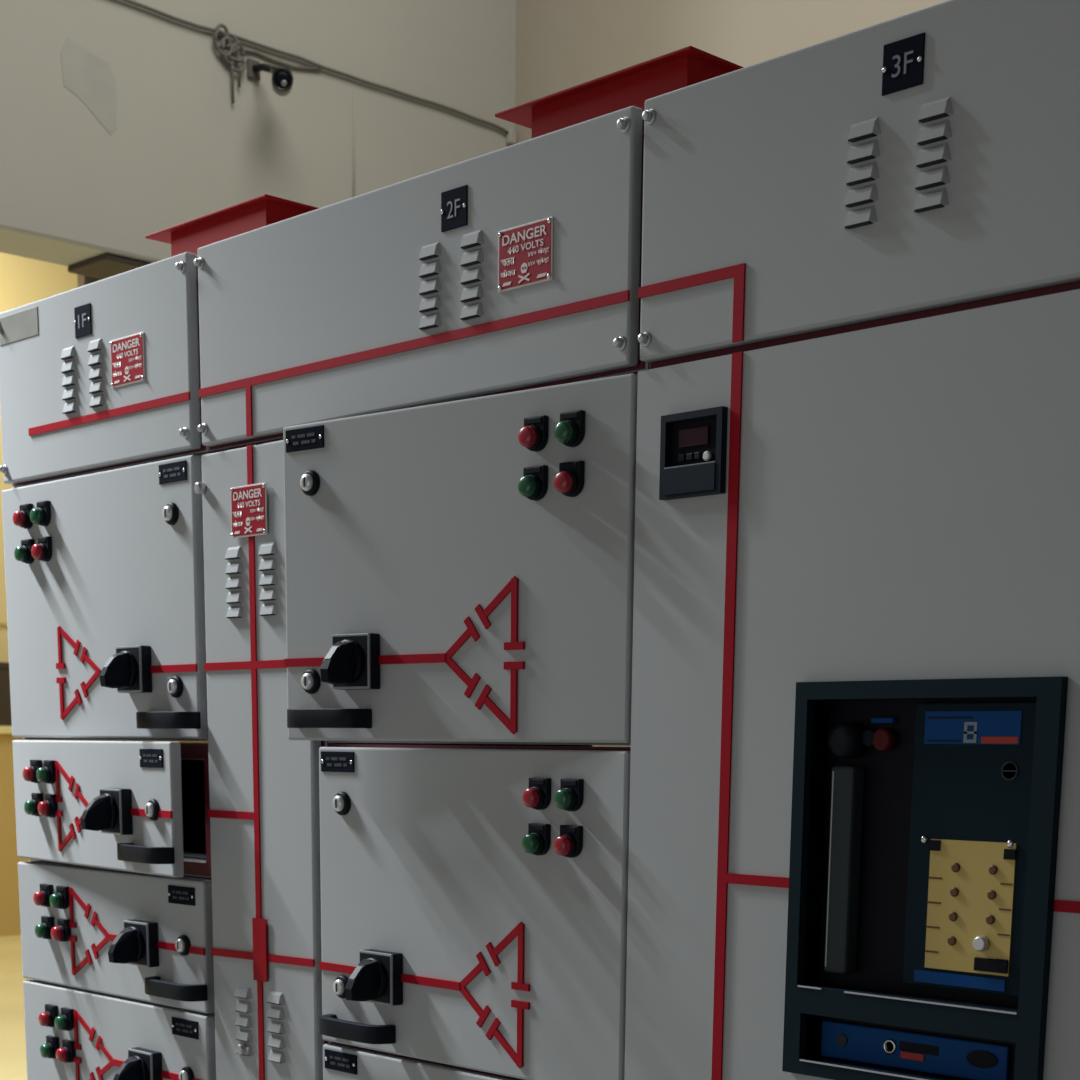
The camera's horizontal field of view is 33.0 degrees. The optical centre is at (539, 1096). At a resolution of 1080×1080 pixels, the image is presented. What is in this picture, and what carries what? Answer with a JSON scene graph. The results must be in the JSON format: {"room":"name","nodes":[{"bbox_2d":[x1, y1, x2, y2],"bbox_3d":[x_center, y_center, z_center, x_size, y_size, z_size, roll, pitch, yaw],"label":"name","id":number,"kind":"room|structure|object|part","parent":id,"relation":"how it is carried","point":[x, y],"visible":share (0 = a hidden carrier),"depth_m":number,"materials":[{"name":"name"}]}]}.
{"room":"electrical room","nodes":[
{"label":"electrical room","id":0,"kind":"room"},
{"bbox_2d":[0,935,32,1079],"bbox_3d":[-5.117,-0.345,9.999,15.000,0.100,8.700,-10,15,-43],"label":"floor","id":1,"kind":"structure","parent":0,"point":[13,1063],"depth_m":10.57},
{"bbox_2d":[0,252,77,661],"bbox_3d":[-7.412,-4.186,11.712,15.000,6.750,0.200,-10,15,-43],"label":"wall","id":2,"kind":"structure","parent":0,"point":[23,280],"depth_m":14.50,"materials":[{"name":"beige paint"}]},
{"bbox_2d":[0,726,207,935],"bbox_3d":[-4.179,-2.130,14.681,5.240,1.655,0.200,-10,15,-43],"label":"wall","id":3,"kind":"structure","parent":0,"point":[10,925],"depth_m":14.58,"materials":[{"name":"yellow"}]},
{"bbox_2d":[0,662,11,725],"bbox_3d":[-4.578,-3.113,14.089,1.080,0.490,0.190,-10,15,-43],"label":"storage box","id":4,"kind":"object","parent":3,"relation":"on","point":[5,698],"visible":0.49,"depth_m":14.33,"materials":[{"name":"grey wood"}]},
{"bbox_3d":[-4.576,-3.329,14.047,1.080,0.049,0.190,-10,15,-43],"label":"box lid","id":5,"kind":"part","parent":4,"relation":"part of","materials":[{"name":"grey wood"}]},
{"bbox_2d":[0,0,515,265],"bbox_3d":[-1.175,-4.790,6.602,3.320,3.510,0.300,-10,15,-43],"label":"wall","id":6,"kind":"structure","parent":0,"point":[72,190],"depth_m":6.64,"materials":[{"name":"paint"}]},
{"bbox_2d":[60,38,116,133],"bbox_3d":[-1.552,-3.475,6.283,0.215,0.270,0.002,-10,15,-43],"label":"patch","id":7,"kind":"structure","parent":6,"relation":"attached to","point":[90,78],"depth_m":6.29,"materials":[{"name":"paint"}]},
{"bbox_2d":[68,253,150,278],"bbox_3d":[-0.918,-3.102,7.194,1.960,0.024,0.265,-10,15,-43],"label":"trim","id":8,"kind":"structure","parent":6,"relation":"attached to","point":[105,265],"depth_m":6.54,"materials":[{"name":"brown wood"}]},
{"bbox_2d":[247,58,292,95],"bbox_3d":[-0.957,-3.705,6.632,0.131,0.167,0.267,-6,13,-30],"label":"security camera","id":9,"kind":"object","parent":6,"relation":"attached to","point":[282,77],"visible":1,"depth_m":6.56,"materials":[{"name":"grey plastic"}]},
{"bbox_3d":[-1.052,-3.772,6.706,0.054,0.065,0.013,-10,15,-43],"label":"mounting plate","id":10,"kind":"part","parent":9,"relation":"part of","materials":[{"name":"grey"}]},
{"bbox_3d":[-0.991,-3.743,6.663,0.145,0.070,0.030,8,13,36],"label":"bracket arm","id":11,"kind":"part","parent":9,"relation":"part of","materials":[{"name":"black metal"}]},
{"bbox_3d":[-0.922,-3.641,6.534,0.060,0.060,0.008,-7,23,-6],"label":"glass","id":12,"kind":"part","parent":9,"relation":"part of","materials":[{"name":"black glass"}]},
{"bbox_2d":[122,0,515,144],"bbox_3d":[-0.897,-3.785,6.843,2.200,0.251,0.032,-10,15,-43],"label":"cable","id":13,"kind":"object","parent":6,"relation":"attached to","point":[232,44],"visible":0.99,"depth_m":6.67,"materials":[{"name":"grey plastic"}]},
{"bbox_2d":[353,92,355,196],"bbox_3d":[-0.720,-3.637,7.067,0.017,0.460,0.009,-10,15,-43],"label":"conduit","id":14,"kind":"object","parent":6,"relation":"attached to","point":[354,93],"visible":0.79,"depth_m":7.05,"materials":[{"name":"beige metal"}]},
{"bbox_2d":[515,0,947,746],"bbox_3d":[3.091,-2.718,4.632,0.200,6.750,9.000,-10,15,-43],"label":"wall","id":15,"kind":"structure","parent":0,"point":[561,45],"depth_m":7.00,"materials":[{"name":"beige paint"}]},
{"bbox_3d":[1.142,0.937,3.660,15.000,0.100,9.300,-10,15,-43],"label":"floor","id":16,"kind":"structure","parent":0,"visible":0},
{"bbox_2d":[23,980,215,1079],"bbox_3d":[-0.589,0.328,3.561,0.673,1.098,0.633,-10,15,-43],"label":"compartment","id":17,"kind":"object","parent":16,"relation":"on","point":[71,1033],"visible":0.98,"depth_m":3.29,"materials":[{"name":"grey paint"}]},
{"bbox_2d":[38,1004,57,1026],"bbox_3d":[-0.924,-0.149,3.420,0.028,0.042,0.035,-10,15,-43],"label":"lamp","id":18,"kind":"object","parent":17,"relation":"on","point":[46,1019],"depth_m":3.41,"materials":[{"name":"red plastic"}]},
{"bbox_2d":[40,1035,59,1058],"bbox_3d":[-0.924,-0.090,3.431,0.028,0.042,0.035,-10,15,-43],"label":"lamp","id":19,"kind":"object","parent":17,"relation":"attached to","point":[52,1042],"depth_m":3.42,"materials":[{"name":"green plastic"}]},
{"bbox_2d":[54,1007,73,1030],"bbox_3d":[-0.883,-0.141,3.378,0.028,0.042,0.035,-10,15,-43],"label":"lamp","id":20,"kind":"object","parent":17,"relation":"on","point":[64,1022],"depth_m":3.37,"materials":[{"name":"green plastic"}]},
{"bbox_2d":[56,1039,75,1062],"bbox_3d":[-0.883,-0.082,3.389,0.028,0.042,0.035,-10,15,-43],"label":"lamp","id":21,"kind":"object","parent":17,"relation":"attached to","point":[67,1052],"depth_m":3.38,"materials":[{"name":"red plastic"}]},
{"bbox_2d":[18,860,214,1012],"bbox_3d":[-0.583,-0.323,3.435,0.673,0.224,0.633,-10,15,-43],"label":"compartment","id":22,"kind":"object","parent":17,"relation":"on","point":[133,935],"visible":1,"depth_m":3.22,"materials":[{"name":"grey paint"}]},
{"bbox_2d":[33,884,52,906],"bbox_3d":[-0.921,-0.371,3.377,0.028,0.042,0.035,-10,15,-43],"label":"lamp","id":23,"kind":"object","parent":22,"relation":"on","point":[41,898],"depth_m":3.37,"materials":[{"name":"red plastic"}]},
{"bbox_2d":[35,916,54,938],"bbox_3d":[-0.922,-0.312,3.388,0.028,0.042,0.035,-10,15,-43],"label":"lamp","id":24,"kind":"object","parent":22,"relation":"attached to","point":[42,930],"depth_m":3.38,"materials":[{"name":"green plastic"}]},
{"bbox_2d":[49,886,68,908],"bbox_3d":[-0.880,-0.362,3.335,0.028,0.042,0.035,-10,15,-43],"label":"lamp","id":25,"kind":"object","parent":22,"relation":"on","point":[59,900],"depth_m":3.33,"materials":[{"name":"green plastic"}]},
{"bbox_2d":[51,918,70,941],"bbox_3d":[-0.881,-0.303,3.347,0.028,0.042,0.035,-10,15,-43],"label":"lamp","id":26,"kind":"object","parent":22,"relation":"attached to","point":[62,931],"depth_m":3.34,"materials":[{"name":"red plastic"}]},
{"bbox_2d":[12,740,211,877],"bbox_3d":[-0.594,-0.542,3.379,0.713,0.222,0.632,-10,15,-43],"label":"compartment","id":27,"kind":"object","parent":22,"relation":"on","point":[131,806],"visible":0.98,"depth_m":3.14,"materials":[{"name":"grey paint"}]},
{"bbox_2d":[23,760,41,782],"bbox_3d":[-0.926,-0.592,3.328,0.030,0.042,0.035,-10,15,-43],"label":"lamp","id":28,"kind":"object","parent":27,"relation":"on","point":[29,773],"depth_m":3.32,"materials":[{"name":"red plastic"}]},
{"bbox_2d":[24,793,43,815],"bbox_3d":[-0.927,-0.533,3.340,0.030,0.042,0.035,-10,15,-43],"label":"lamp","id":29,"kind":"object","parent":27,"relation":"attached to","point":[30,807],"depth_m":3.33,"materials":[{"name":"green plastic"}]},
{"bbox_2d":[36,760,55,783],"bbox_3d":[-0.889,-0.583,3.283,0.030,0.042,0.035,-10,15,-43],"label":"lamp","id":30,"kind":"object","parent":27,"relation":"on","point":[47,774],"depth_m":3.27,"materials":[{"name":"green plastic"}]},
{"bbox_2d":[38,794,57,816],"bbox_3d":[-0.890,-0.524,3.295,0.030,0.042,0.035,-10,15,-43],"label":"lamp","id":31,"kind":"object","parent":27,"relation":"attached to","point":[49,807],"depth_m":3.29,"materials":[{"name":"red plastic"}]},
{"bbox_2d":[2,453,208,740],"bbox_3d":[-0.577,-0.876,3.329,0.673,0.450,0.633,-10,15,-43],"label":"compartment","id":32,"kind":"object","parent":27,"relation":"on","point":[104,571],"visible":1,"depth_m":3.11,"materials":[{"name":"grey paint"}]},
{"bbox_2d":[13,503,32,528],"bbox_3d":[-0.926,-1.036,3.261,0.028,0.042,0.035,-10,15,-43],"label":"lamp","id":33,"kind":"object","parent":32,"relation":"on","point":[21,518],"depth_m":3.25,"materials":[{"name":"red plastic"}]},
{"bbox_2d":[14,539,34,563],"bbox_3d":[-0.926,-0.977,3.272,0.028,0.042,0.035,-10,15,-43],"label":"lamp","id":34,"kind":"object","parent":32,"relation":"attached to","point":[22,553],"depth_m":3.27,"materials":[{"name":"green plastic"}]},
{"bbox_2d":[30,500,50,525],"bbox_3d":[-0.883,-1.028,3.218,0.028,0.042,0.035,-10,15,-43],"label":"lamp","id":35,"kind":"object","parent":32,"relation":"on","point":[40,515],"depth_m":3.21,"materials":[{"name":"green plastic"}]},
{"bbox_2d":[31,536,51,561],"bbox_3d":[-0.884,-0.968,3.229,0.028,0.042,0.035,-10,15,-43],"label":"lamp","id":36,"kind":"object","parent":32,"relation":"attached to","point":[42,551],"depth_m":3.22,"materials":[{"name":"red plastic"}]},
{"bbox_2d":[0,252,208,487],"bbox_3d":[-0.551,-1.248,3.279,0.612,0.296,0.632,-10,15,-43],"label":"panel","id":37,"kind":"object","parent":32,"relation":"on","point":[102,375],"visible":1,"depth_m":3.04,"materials":[{"name":"grey paint"}]},
{"bbox_3d":[-0.675,-1.203,2.985,0.003,0.074,0.100,-10,15,-43],"label":"danger plate","id":38,"kind":"part","parent":37,"relation":"part of","materials":[{"name":"red metal"}]},
{"bbox_2d":[145,194,318,256],"bbox_3d":[-0.411,-1.383,3.018,0.345,0.070,0.337,-10,15,-43],"label":"beam","id":39,"kind":"structure","parent":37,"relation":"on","point":[263,210],"depth_m":2.86,"materials":[{"name":"red metal"}]},
{"bbox_2d":[99,645,151,692],"bbox_3d":[-0.701,-0.714,3.050,0.073,0.076,0.076,-10,15,-43],"label":"switch","id":40,"kind":"object","parent":32,"relation":"attached to","point":[129,670],"depth_m":3.04,"materials":[{"name":"black plastic"}]},
{"bbox_3d":[-0.619,-0.619,3.008,0.037,0.027,0.156,-10,15,-43],"label":"pull handle","id":41,"kind":"part","parent":32,"relation":"part of","materials":[{"name":"black plastic"}]},
{"bbox_2d":[81,788,132,834],"bbox_3d":[-0.735,-0.479,3.073,0.076,0.076,0.077,-10,15,-43],"label":"switch","id":42,"kind":"object","parent":27,"relation":"attached to","point":[111,812],"depth_m":3.06,"materials":[{"name":"black plastic"}]},
{"bbox_3d":[-0.658,-0.401,3.018,0.037,0.027,0.156,-8,14,-38],"label":"pull handle","id":43,"kind":"part","parent":27,"relation":"part of","materials":[{"name":"black plastic"}]},
{"bbox_2d":[108,919,158,966],"bbox_3d":[-0.708,-0.261,3.140,0.073,0.076,0.076,-10,15,-43],"label":"switch","id":44,"kind":"object","parent":22,"relation":"attached to","point":[137,945],"depth_m":3.13,"materials":[{"name":"black plastic"}]},
{"bbox_3d":[-0.623,-0.181,3.092,0.037,0.027,0.156,-10,15,-43],"label":"pull handle","id":45,"kind":"part","parent":22,"relation":"part of","materials":[{"name":"black plastic"}]},
{"bbox_2d":[113,1047,161,1079],"bbox_3d":[-0.710,-0.040,3.183,0.073,0.076,0.076,-10,15,-43],"label":"switch","id":46,"kind":"object","parent":17,"relation":"attached to","point":[142,1063],"depth_m":3.17,"materials":[{"name":"black plastic"}]},
{"bbox_2d":[194,439,591,1079],"bbox_3d":[-0.239,-0.052,3.166,0.614,2.000,0.297,-10,15,-43],"label":"panel","id":47,"kind":"object","parent":16,"relation":"on","point":[264,812],"visible":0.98,"depth_m":2.87,"materials":[{"name":"grey paint"}]},
{"bbox_3d":[-0.446,-0.897,2.796,0.003,0.076,0.092,-10,15,-43],"label":"danger plate","id":48,"kind":"part","parent":47,"relation":"part of","materials":[{"name":"red"}]},
{"bbox_3d":[-0.440,-0.062,2.963,0.020,1.894,0.279,-10,15,-43],"label":"tall door","id":49,"kind":"part","parent":47,"relation":"part of","materials":[{"name":"grey metal"}]},
{"bbox_2d":[323,1041,523,1079],"bbox_3d":[0.090,0.461,2.922,0.604,1.091,0.647,-10,15,-43],"label":"compartment","id":50,"kind":"object","parent":16,"relation":"on","point":[341,1061],"visible":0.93,"depth_m":2.74,"materials":[{"name":"grey paint"}]},
{"bbox_2d":[319,744,630,1079],"bbox_3d":[0.073,-0.295,2.752,0.673,0.455,0.647,-10,15,-43],"label":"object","id":51,"kind":"structure","parent":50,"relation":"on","point":[474,898],"depth_m":2.54,"materials":[{"name":"grey paint"}]},
{"bbox_3d":[-0.281,-0.101,2.748,0.037,0.027,0.156,-10,15,-43],"label":"pull handle","id":52,"kind":"part","parent":51,"relation":"part of","materials":[{"name":"black plastic"}]},
{"bbox_2d":[345,949,402,1005],"bbox_3d":[-0.253,-0.172,2.678,0.073,0.076,0.076,-10,15,-43],"label":"switch","id":53,"kind":"object","parent":51,"relation":"attached to","point":[377,980],"depth_m":2.67,"materials":[{"name":"black plastic"}]},
{"bbox_2d":[283,373,637,745],"bbox_3d":[0.062,-0.739,2.651,0.718,0.450,0.647,-10,15,-43],"label":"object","id":54,"kind":"structure","parent":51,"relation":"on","point":[459,571],"depth_m":2.44,"materials":[{"name":"grey paint"}]},
{"bbox_3d":[-0.309,-0.543,2.624,0.156,0.027,0.037,10,14,40],"label":"pull handle","id":55,"kind":"part","parent":54,"relation":"part of","materials":[{"name":"black plastic"}]},
{"bbox_2d":[320,633,379,689],"bbox_3d":[-0.277,-0.611,2.562,0.077,0.076,0.077,-10,15,-43],"label":"switch","id":56,"kind":"object","parent":54,"relation":"attached to","point":[352,662],"depth_m":2.55,"materials":[{"name":"black plastic"}]},
{"bbox_2d":[194,106,649,451],"bbox_3d":[-0.001,-1.135,2.722,0.612,0.296,0.946,-10,15,-43],"label":"panel","id":57,"kind":"object","parent":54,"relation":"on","point":[516,267],"visible":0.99,"depth_m":2.44,"materials":[{"name":"grey paint"}]},
{"bbox_3d":[-0.019,-1.069,2.321,0.003,0.074,0.100,-10,15,-43],"label":"danger plate","id":58,"kind":"part","parent":57,"relation":"part of","materials":[{"name":"red metal"}]},
{"bbox_2d":[495,46,743,137],"bbox_3d":[0.183,-1.261,2.416,0.345,0.070,0.344,-10,15,-43],"label":"beam","id":59,"kind":"structure","parent":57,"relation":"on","point":[633,85],"depth_m":2.27,"materials":[{"name":"red metal"}]},
{"bbox_2d":[518,465,547,500],"bbox_3d":[-0.012,-0.782,2.328,0.030,0.042,0.036,-10,15,-43],"label":"lamp","id":60,"kind":"object","parent":54,"relation":"attached to","point":[532,479],"depth_m":2.32,"materials":[{"name":"green plastic"}]},
{"bbox_2d":[518,415,548,451],"bbox_3d":[-0.011,-0.841,2.317,0.030,0.042,0.036,-10,15,-43],"label":"lamp","id":61,"kind":"object","parent":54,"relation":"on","point":[533,436],"depth_m":2.31,"materials":[{"name":"red plastic"}]},
{"bbox_2d":[554,461,584,496],"bbox_3d":[0.034,-0.775,2.290,0.030,0.042,0.036,-10,15,-43],"label":"lamp","id":62,"kind":"object","parent":54,"relation":"attached to","point":[569,476],"depth_m":2.28,"materials":[{"name":"red plastic"}]},
{"bbox_2d":[554,410,584,446],"bbox_3d":[0.034,-0.834,2.278,0.030,0.042,0.036,-10,15,-43],"label":"lamp","id":63,"kind":"object","parent":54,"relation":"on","point":[569,425],"depth_m":2.27,"materials":[{"name":"green plastic"}]},
{"bbox_2d":[522,823,550,854],"bbox_3d":[-0.008,-0.340,2.423,0.028,0.042,0.035,-10,15,-43],"label":"lamp","id":64,"kind":"object","parent":51,"relation":"attached to","point":[536,840],"depth_m":2.42,"materials":[{"name":"green plastic"}]},
{"bbox_2d":[522,778,550,809],"bbox_3d":[-0.007,-0.399,2.412,0.028,0.042,0.035,-10,15,-43],"label":"lamp","id":65,"kind":"object","parent":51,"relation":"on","point":[536,795],"depth_m":2.41,"materials":[{"name":"red plastic"}]},
{"bbox_2d":[553,825,582,857],"bbox_3d":[0.034,-0.332,2.381,0.028,0.042,0.035,-10,15,-43],"label":"lamp","id":66,"kind":"object","parent":51,"relation":"attached to","point":[568,843],"depth_m":2.37,"materials":[{"name":"red plastic"}]},
{"bbox_2d":[554,778,583,810],"bbox_3d":[0.035,-0.391,2.370,0.028,0.042,0.035,-10,15,-43],"label":"lamp","id":67,"kind":"object","parent":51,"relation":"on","point":[569,795],"depth_m":2.36,"materials":[{"name":"green plastic"}]},
{"bbox_2d":[624,289,1079,1079],"bbox_3d":[0.633,0.126,2.286,0.611,2.000,0.903,-10,15,-43],"label":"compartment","id":68,"kind":"object","parent":16,"relation":"on","point":[897,501],"visible":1,"depth_m":2.08,"materials":[{"name":"grey paint"}]},
{"bbox_2d":[638,0,1079,368],"bbox_3d":[0.644,-1.002,2.069,0.612,0.301,0.903,-10,15,-43],"label":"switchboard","id":69,"kind":"object","parent":68,"relation":"on","point":[923,163],"visible":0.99,"depth_m":1.95,"materials":[{"name":"grey paint"}]},
{"bbox_2d":[782,676,1067,1079],"bbox_3d":[0.495,-0.242,2.092,0.244,0.452,0.339,-10,15,-43],"label":"circuit breaker","id":70,"kind":"object","parent":68,"relation":"in","point":[925,813],"visible":1,"depth_m":2.03,"materials":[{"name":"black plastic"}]},
{"bbox_3d":[0.351,-0.261,2.108,0.024,0.237,0.032,-10,15,-43],"label":"charging lever","id":71,"kind":"part","parent":70,"relation":"part of","materials":[{"name":"grey metal"}]},
{"bbox_3d":[0.406,-0.022,2.050,0.004,0.002,0.284,-10,15,-43],"label":"sill trim","id":72,"kind":"part","parent":70,"relation":"part of","materials":[{"name":"grey metal"}]},
{"bbox_2d":[883,1039,896,1053],"bbox_3d":[0.402,-0.057,2.095,0.003,0.017,0.017,-10,15,-43],"label":"socket","id":73,"kind":"object","parent":70,"relation":"attached to","point":[889,1045],"depth_m":2.10,"materials":[{"name":"silver metal"}]},
{"bbox_3d":[0.404,-0.108,2.036,0.004,0.002,0.292,-10,15,-43],"label":"sill trim","id":74,"kind":"part","parent":70,"relation":"part of","materials":[{"name":"grey metal"}]},
{"bbox_3d":[0.474,-0.269,1.986,0.012,0.312,0.164,-10,15,-43],"label":"panel","id":75,"kind":"part","parent":70,"relation":"part of","materials":[{"name":"blue plastic"}]},
{"bbox_3d":[0.469,-0.207,1.993,0.003,0.142,0.107,-10,15,-43],"label":"setting panel","id":76,"kind":"part","parent":70,"relation":"part of","materials":[{"name":"yellow"}]},
{"bbox_2d":[973,936,989,951],"bbox_3d":[0.478,-0.166,1.982,0.009,0.017,0.017,-10,15,-43],"label":"knob","id":77,"kind":"object","parent":70,"relation":"attached to","point":[980,943],"depth_m":1.98,"materials":[{"name":"silver metal"}]},
{"bbox_2d":[974,957,1007,973],"bbox_3d":[0.489,-0.142,1.979,0.003,0.014,0.042,-10,15,-43],"label":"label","id":78,"kind":"object","parent":70,"relation":"attached to","point":[982,965],"depth_m":1.98,"materials":[{"name":"black plastic"}]},
{"bbox_3d":[0.473,-4.526,13.892,0.200,6.750,7.600,-10,15,-43],"label":"wall","id":79,"kind":"structure","parent":0,"visible":0},
{"bbox_2d":[77,274,101,286],"bbox_3d":[-2.534,-6.341,14.673,2.600,0.220,0.300,-10,15,-43],"label":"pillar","id":80,"kind":"structure","parent":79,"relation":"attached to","point":[82,280],"depth_m":13.79,"materials":[{"name":"beige paint"}]}
]}

